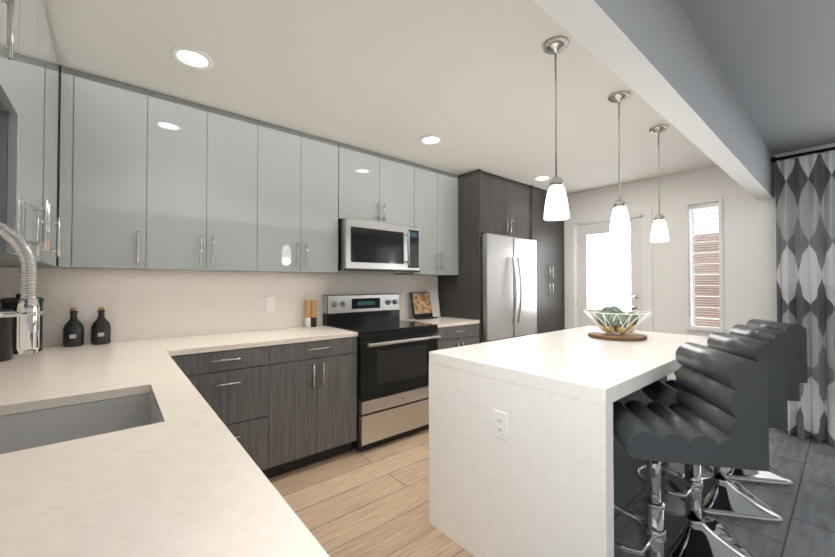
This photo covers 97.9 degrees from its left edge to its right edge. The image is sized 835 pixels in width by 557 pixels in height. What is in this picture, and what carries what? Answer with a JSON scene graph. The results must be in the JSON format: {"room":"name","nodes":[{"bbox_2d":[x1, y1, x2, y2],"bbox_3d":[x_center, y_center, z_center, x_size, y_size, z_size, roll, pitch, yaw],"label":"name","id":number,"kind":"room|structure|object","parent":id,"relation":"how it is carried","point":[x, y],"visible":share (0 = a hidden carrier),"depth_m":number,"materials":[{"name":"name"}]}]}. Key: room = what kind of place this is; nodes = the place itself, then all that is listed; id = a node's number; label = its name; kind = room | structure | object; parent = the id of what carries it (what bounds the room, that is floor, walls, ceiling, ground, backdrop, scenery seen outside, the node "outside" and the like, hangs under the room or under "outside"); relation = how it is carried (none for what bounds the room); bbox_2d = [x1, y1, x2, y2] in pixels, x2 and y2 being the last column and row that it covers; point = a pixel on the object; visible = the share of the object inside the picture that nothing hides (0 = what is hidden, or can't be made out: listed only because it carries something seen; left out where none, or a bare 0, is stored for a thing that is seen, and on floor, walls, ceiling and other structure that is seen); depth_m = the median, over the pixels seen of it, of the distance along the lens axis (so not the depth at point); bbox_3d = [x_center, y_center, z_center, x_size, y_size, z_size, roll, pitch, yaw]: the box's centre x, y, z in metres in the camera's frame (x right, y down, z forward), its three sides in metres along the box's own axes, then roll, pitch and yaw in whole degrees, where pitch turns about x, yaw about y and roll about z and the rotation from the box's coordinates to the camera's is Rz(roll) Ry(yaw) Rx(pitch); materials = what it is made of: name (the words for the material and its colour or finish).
{"room":"kitchen","nodes":[
{"label":"kitchen","id":0,"kind":"room"},
{"bbox_2d":[87,272,406,343],"bbox_3d":[-0.446,0.111,3.635,5.340,2.440,0.120,1,-1,-40],"label":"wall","id":1,"kind":"structure","parent":0,"point":[355,273],"depth_m":3.46,"materials":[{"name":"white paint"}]},
{"bbox_2d":[58,66,149,269],"bbox_3d":[-1.856,-0.593,2.166,0.370,1.066,0.327,1,-1,-40],"label":"upper cabinet","id":2,"kind":"object","parent":1,"relation":"attached to","point":[104,192],"depth_m":2.04,"materials":[{"name":"grey laminate"}]},
{"bbox_2d":[150,90,261,271],"bbox_3d":[-1.474,-0.589,2.487,0.627,1.066,0.327,1,-1,-40],"label":"upper cabinet","id":3,"kind":"object","parent":1,"relation":"attached to","point":[151,180],"depth_m":2.35,"materials":[{"name":"grey laminate"}]},
{"bbox_2d":[0,267,437,346],"bbox_3d":[-1.052,0.181,3.039,3.342,0.456,0.010,1,-1,-40],"label":"backsplash","id":4,"kind":"structure","parent":1,"relation":"attached to","point":[142,304],"depth_m":2.54,"materials":[{"name":"tile"}]},
{"bbox_2d":[71,302,86,320],"bbox_3d":[-2.045,0.201,2.194,0.072,0.116,0.006,1,-1,-40],"label":"electrical outlet","id":5,"kind":"object","parent":4,"relation":"attached to","point":[82,311],"visible":0.71,"depth_m":2.20,"materials":[{"name":"white plastic"}]},
{"bbox_2d":[266,297,274,311],"bbox_3d":[-1.179,0.206,2.921,0.072,0.116,0.006,1,-1,-40],"label":"electrical outlet","id":6,"kind":"object","parent":4,"relation":"attached to","point":[270,303],"visible":1,"depth_m":2.92,"materials":[{"name":"white plastic"}]},
{"bbox_2d":[258,121,341,272],"bbox_3d":[-0.992,-0.583,2.891,0.632,1.066,0.327,1,-1,-40],"label":"upper cabinet","id":7,"kind":"object","parent":1,"relation":"attached to","point":[302,172],"depth_m":2.76,"materials":[{"name":"grey laminate"}]},
{"bbox_2d":[342,143,417,274],"bbox_3d":[-0.443,-0.577,3.352,0.802,1.066,0.327,1,-1,-40],"label":"upper cabinet","id":8,"kind":"object","parent":1,"relation":"attached to","point":[376,187],"depth_m":3.22,"materials":[{"name":"grey laminate"}]},
{"bbox_2d":[338,218,419,272],"bbox_3d":[-0.392,-0.271,3.294,0.779,0.425,0.472,1,-1,-40],"label":"microwave","id":9,"kind":"object","parent":8,"relation":"attached to","point":[365,246],"visible":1,"depth_m":3.10,"materials":[{"name":"silver metal"}]},
{"bbox_2d":[406,164,457,275],"bbox_3d":[0.098,-0.570,3.806,0.609,1.066,0.327,1,-1,-40],"label":"upper cabinet","id":10,"kind":"object","parent":1,"relation":"attached to","point":[437,189],"depth_m":3.68,"materials":[{"name":"grey laminate"}]},
{"bbox_2d":[44,0,717,194],"bbox_3d":[0.346,-1.172,2.710,5.340,0.100,2.585,1,-1,-40],"label":"ceiling","id":11,"kind":"structure","parent":0,"point":[471,83],"depth_m":2.05,"materials":[{"name":"white paint"}]},
{"bbox_2d":[171,46,213,69],"bbox_3d":[-1.156,-1.129,1.870,0.190,0.010,0.190,1,-1,-40],"label":"recessed light","id":12,"kind":"object","parent":11,"relation":"in","point":[193,58],"visible":1,"depth_m":1.86,"materials":[{"name":"white plastic"}]},
{"bbox_2d":[419,135,442,144],"bbox_3d":[0.108,-1.114,2.930,0.190,0.010,0.190,1,-1,-40],"label":"recessed light","id":13,"kind":"object","parent":11,"relation":"in","point":[431,139],"visible":1,"depth_m":2.92,"materials":[{"name":"white plastic"}]},
{"bbox_2d":[533,175,550,180],"bbox_3d":[1.368,-1.099,3.988,0.190,0.010,0.190,1,-1,-40],"label":"recessed light","id":14,"kind":"object","parent":11,"relation":"in","point":[542,178],"visible":0.98,"depth_m":3.99,"materials":[{"name":"white"}]},
{"bbox_2d":[542,36,569,220],"bbox_3d":[0.670,-0.712,1.757,0.124,0.846,0.124,1,-1,-40],"label":"pendant light","id":15,"kind":"object","parent":11,"relation":"hanging from","point":[556,206],"visible":1,"depth_m":1.73,"materials":[{"name":"white glass"}]},
{"bbox_2d":[608,91,630,233],"bbox_3d":[1.244,-0.705,2.239,0.124,0.846,0.124,1,-1,-40],"label":"pendant light","id":16,"kind":"object","parent":11,"relation":"hanging from","point":[620,222],"visible":0.98,"depth_m":2.21,"materials":[{"name":"white glass"}]},
{"bbox_2d":[649,124,668,241],"bbox_3d":[1.796,-0.698,2.702,0.124,0.846,0.124,1,-1,-40],"label":"pendant light","id":17,"kind":"object","parent":11,"relation":"hanging from","point":[659,232],"visible":1,"depth_m":2.67,"materials":[{"name":"white glass"}]},
{"bbox_2d":[268,428,834,556],"bbox_3d":[1.682,1.325,1.082,5.340,0.060,6.740,1,-1,-40],"label":"floor","id":18,"kind":"structure","parent":0,"point":[370,502],"depth_m":2.12,"materials":[{"name":"brown wood"}]},
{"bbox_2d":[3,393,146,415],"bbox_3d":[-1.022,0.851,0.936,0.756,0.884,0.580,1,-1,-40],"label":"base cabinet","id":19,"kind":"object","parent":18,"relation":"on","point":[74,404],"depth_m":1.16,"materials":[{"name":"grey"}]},
{"bbox_2d":[28,340,139,360],"bbox_3d":[-1.793,0.409,1.990,0.360,0.030,0.637,1,-1,-40],"label":"countertop","id":20,"kind":"structure","parent":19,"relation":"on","point":[50,353],"depth_m":1.99,"materials":[{"name":"beige stone"}]},
{"bbox_2d":[0,338,329,556],"bbox_3d":[-0.687,0.388,0.568,0.767,0.030,4.237,1,-1,-40],"label":"countertop","id":21,"kind":"structure","parent":19,"relation":"on","point":[185,477],"depth_m":0.67,"materials":[{"name":"beige stone"}]},
{"bbox_2d":[0,309,14,361],"bbox_3d":[-2.023,0.258,1.709,0.172,0.263,0.172,1,-1,-40],"label":"canister","id":22,"kind":"object","parent":21,"relation":"on","point":[6,338],"visible":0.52,"depth_m":1.72,"materials":[{"name":"grey plastic"}]},
{"bbox_2d":[0,221,42,353],"bbox_3d":[-1.140,0.099,0.852,0.360,0.557,0.120,1,-1,-40],"label":"faucet","id":23,"kind":"object","parent":21,"relation":"on","point":[28,313],"visible":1,"depth_m":0.96,"materials":[{"name":"silver metal"}]},
{"bbox_2d":[0,293,43,354],"bbox_3d":[-2.116,0.236,1.945,0.164,0.313,0.164,1,-1,-40],"label":"canister","id":24,"kind":"object","parent":21,"relation":"on","point":[10,303],"visible":0.38,"depth_m":1.88,"materials":[{"name":"grey plastic"}]},
{"bbox_2d":[62,307,83,346],"bbox_3d":[-2.016,0.283,2.131,0.092,0.225,0.094,1,-1,-40],"label":"bottle","id":25,"kind":"object","parent":21,"relation":"on","point":[73,331],"visible":1,"depth_m":2.11,"materials":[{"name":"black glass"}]},
{"bbox_2d":[0,393,160,453],"bbox_3d":[-0.976,0.525,1.008,0.417,0.226,0.473,1,-1,-40],"label":"sink basin","id":26,"kind":"object","parent":21,"relation":"in","point":[27,430],"depth_m":1.19,"materials":[{"name":"silver metal"}]},
{"bbox_2d":[91,307,110,344],"bbox_3d":[-1.923,0.284,2.210,0.092,0.225,0.094,1,-1,-40],"label":"bottle","id":27,"kind":"object","parent":21,"relation":"on","point":[101,330],"visible":1,"depth_m":2.18,"materials":[{"name":"black glass"}]},
{"bbox_2d":[170,336,356,477],"bbox_3d":[-1.087,0.874,2.577,1.172,0.884,0.655,1,-1,-40],"label":"base cabinet","id":28,"kind":"object","parent":18,"relation":"on","point":[280,409],"visible":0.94,"depth_m":2.39,"materials":[{"name":"grey"}]},
{"bbox_2d":[156,325,357,355],"bbox_3d":[-1.089,0.417,2.581,1.179,0.030,0.637,1,-1,-40],"label":"countertop","id":29,"kind":"structure","parent":28,"relation":"on","point":[192,344],"depth_m":2.42,"materials":[{"name":"beige stone"}]},
{"bbox_2d":[305,300,310,326],"bbox_3d":[-0.922,0.296,3.057,0.048,0.225,0.048,1,-1,-40],"label":"grinder","id":30,"kind":"object","parent":29,"relation":"on","point":[307,313],"visible":1,"depth_m":3.04,"materials":[{"name":"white wood"}]},
{"bbox_2d":[311,300,316,326],"bbox_3d":[-0.882,0.297,3.091,0.048,0.225,0.048,1,-1,-40],"label":"grinder","id":31,"kind":"object","parent":29,"relation":"on","point":[313,313],"visible":1,"depth_m":3.07,"materials":[{"name":"black wood"}]},
{"bbox_2d":[322,294,440,451],"bbox_3d":[-0.306,0.735,3.179,0.788,1.179,0.716,1,-1,-40],"label":"range","id":32,"kind":"object","parent":18,"relation":"on","point":[393,350],"visible":0.85,"depth_m":2.96,"materials":[{"name":"black"}]},
{"bbox_2d":[437,323,478,349],"bbox_3d":[0.203,0.890,3.660,0.604,0.884,0.655,1,-1,-40],"label":"base cabinet","id":33,"kind":"object","parent":18,"relation":"on","point":[458,336],"visible":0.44,"depth_m":3.43,"materials":[{"name":"grey wood"}]},
{"bbox_2d":[400,316,479,327],"bbox_3d":[0.196,0.433,3.675,0.604,0.030,0.612,1,-1,-40],"label":"countertop","id":34,"kind":"structure","parent":33,"relation":"on","point":[440,321],"depth_m":3.56,"materials":[{"name":"beige stone"}]},
{"bbox_2d":[410,292,436,319],"bbox_3d":[0.068,0.284,3.829,0.250,0.275,0.149,1,-1,-40],"label":"stand","id":35,"kind":"object","parent":34,"relation":"on","point":[421,305],"visible":1,"depth_m":3.84,"materials":[{"name":"black metal"}]},
{"bbox_2d":[426,289,439,316],"bbox_3d":[0.173,0.270,4.015,0.170,0.307,0.056,1,-1,-40],"label":"card","id":36,"kind":"object","parent":34,"relation":"on","point":[434,298],"visible":0.71,"depth_m":4.02,"materials":[{"name":"white paper"}]},
{"bbox_2d":[438,169,533,342],"bbox_3d":[0.791,0.121,4.188,0.950,2.436,0.617,1,-1,-40],"label":"tall cabinet","id":37,"kind":"object","parent":18,"relation":"on","point":[492,203],"depth_m":3.84,"materials":[{"name":"brown wood"}]},
{"bbox_2d":[481,233,536,342],"bbox_3d":[0.840,0.443,4.133,0.912,1.790,0.746,1,-1,-40],"label":"fridge","id":38,"kind":"object","parent":18,"relation":"on","point":[508,287],"visible":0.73,"depth_m":3.83,"materials":[{"name":"silver metal"}]},
{"bbox_2d":[534,187,564,333],"bbox_3d":[1.449,0.128,4.740,0.768,2.436,0.617,1,-1,-40],"label":"tall cabinet","id":39,"kind":"object","parent":18,"relation":"on","point":[549,235],"depth_m":4.51,"materials":[{"name":"brown wood"}]},
{"bbox_2d":[429,326,707,556],"bbox_3d":[1.059,0.854,2.193,1.835,0.914,0.918,1,-1,-40],"label":"kitchen island","id":40,"kind":"object","parent":18,"relation":"on","point":[554,475],"visible":0.83,"depth_m":1.59,"materials":[{"name":"stone"}]},
{"bbox_2d":[494,410,507,440],"bbox_3d":[0.363,0.642,1.591,0.008,0.116,0.072,1,-1,-40],"label":"outlet","id":41,"kind":"object","parent":40,"relation":"attached to","point":[501,425],"visible":1,"depth_m":1.58,"materials":[{"name":"white plastic"}]},
{"bbox_2d":[588,331,646,340],"bbox_3d":[1.351,0.389,2.470,0.356,0.024,0.356,1,-1,-40],"label":"tray","id":42,"kind":"object","parent":40,"relation":"on","point":[603,335],"visible":0.81,"depth_m":2.37,"materials":[{"name":"brown wood"}]},
{"bbox_2d":[583,306,651,334],"bbox_3d":[1.351,0.281,2.471,0.428,0.188,0.428,1,-1,-40],"label":"fruit bowl","id":43,"kind":"object","parent":42,"relation":"on","point":[611,319],"visible":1,"depth_m":2.40,"materials":[{"name":"white metal"}]},
{"bbox_2d":[613,342,768,556],"bbox_3d":[0.951,0.789,1.443,0.524,1.022,0.416,0,-1,12],"label":"stool","id":44,"kind":"object","parent":18,"relation":"on","point":[716,414],"visible":0.81,"depth_m":1.30,"materials":[{"name":"grey leather"}]},
{"bbox_2d":[634,332,787,556],"bbox_3d":[1.373,0.794,1.797,0.524,1.022,0.416,0,-1,12],"label":"stool","id":45,"kind":"object","parent":18,"relation":"on","point":[691,531],"visible":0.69,"depth_m":1.72,"materials":[{"name":"black leather"}]},
{"bbox_2d":[668,324,799,523],"bbox_3d":[1.809,0.799,2.163,0.524,1.022,0.416,0,-1,12],"label":"stool","id":46,"kind":"object","parent":18,"relation":"on","point":[722,496],"visible":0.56,"depth_m":2.01,"materials":[{"name":"black metal"}]},
{"bbox_2d":[707,319,807,486],"bbox_3d":[2.231,0.804,2.517,0.524,1.022,0.416,0,-1,12],"label":"stool","id":47,"kind":"object","parent":18,"relation":"on","point":[773,477],"visible":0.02,"depth_m":2.32,"materials":[{"name":"black leather"}]},
{"bbox_2d":[533,0,772,199],"bbox_3d":[1.211,-0.992,1.676,5.100,0.490,0.107,1,-1,-40],"label":"header beam","id":48,"kind":"structure","parent":0,"point":[656,55],"depth_m":1.50,"materials":[{"name":"grey paint"}]},
{"bbox_2d":[563,143,834,380],"bbox_3d":[3.681,0.099,2.778,0.120,2.440,6.500,1,-1,-40],"label":"wall","id":49,"kind":"structure","parent":0,"point":[749,256],"depth_m":3.64,"materials":[{"name":"white paint"}]},
{"bbox_2d":[568,206,652,331],"bbox_3d":[2.300,0.274,4.378,0.174,2.135,0.960,1,-1,-40],"label":"door","id":50,"kind":"structure","parent":49,"relation":"attached to","point":[606,268],"depth_m":4.38,"materials":[{"name":"white"}]},
{"bbox_2d":[684,197,723,331],"bbox_3d":[2.885,-0.134,3.660,0.090,1.310,0.310,1,-1,-40],"label":"slim window","id":51,"kind":"structure","parent":49,"relation":"in","point":[719,204],"depth_m":3.67,"materials":[{"name":"white"}]},
{"bbox_2d":[771,147,834,162],"bbox_3d":[3.897,-1.057,2.347,0.123,0.048,2.336,1,-1,-40],"label":"curtain rod","id":52,"kind":"object","parent":49,"relation":"attached to","point":[773,159],"visible":0.83,"depth_m":3.06,"materials":[{"name":"brown metal"}]},
{"bbox_2d":[775,151,834,445],"bbox_3d":[3.230,0.139,2.992,0.220,2.335,0.403,1,-1,-40],"label":"curtain","id":53,"kind":"object","parent":52,"relation":"hanging from","point":[805,230],"visible":0.85,"depth_m":3.02,"materials":[{"name":"fabric"}]},
{"bbox_2d":[679,0,834,154],"bbox_3d":[2.547,-1.210,0.088,5.340,0.100,4.048,1,-1,-40],"label":"ceiling","id":54,"kind":"structure","parent":0,"point":[774,60],"depth_m":1.88,"materials":[{"name":"grey paint"}]},
{"bbox_3d":[-0.318,0.051,-0.577,0.120,2.440,6.500,1,-1,-40],"label":"wall","id":55,"kind":"structure","parent":0,"visible":0},
{"bbox_2d":[0,0,18,113],"bbox_3d":[-1.142,-0.823,0.799,0.365,0.647,0.545,1,-1,-40],"label":"upper cabinet","id":56,"kind":"object","parent":55,"relation":"attached to","point":[9,27],"visible":1,"depth_m":0.97,"materials":[{"name":"grey laminate"}]},
{"bbox_2d":[0,0,55,267],"bbox_3d":[-1.558,-0.606,1.263,0.327,1.066,0.699,1,-1,-40],"label":"upper cabinet","id":57,"kind":"object","parent":55,"relation":"attached to","point":[29,167],"depth_m":1.30,"materials":[{"name":"grey laminate"}]},
{"bbox_2d":[0,51,60,267],"bbox_3d":[-1.897,-0.601,1.667,0.327,1.066,0.356,1,-1,-40],"label":"upper cabinet","id":58,"kind":"object","parent":55,"relation":"attached to","point":[55,175],"depth_m":1.85,"materials":[{"name":"grey laminate"}]},
{"label":"outside","id":59,"kind":"structure","parent":0,"visible":0},
{"bbox_2d":[694,207,719,326],"bbox_3d":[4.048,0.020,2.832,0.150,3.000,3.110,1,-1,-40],"label":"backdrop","id":60,"kind":"structure","parent":59,"point":[705,297],"depth_m":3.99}
]}

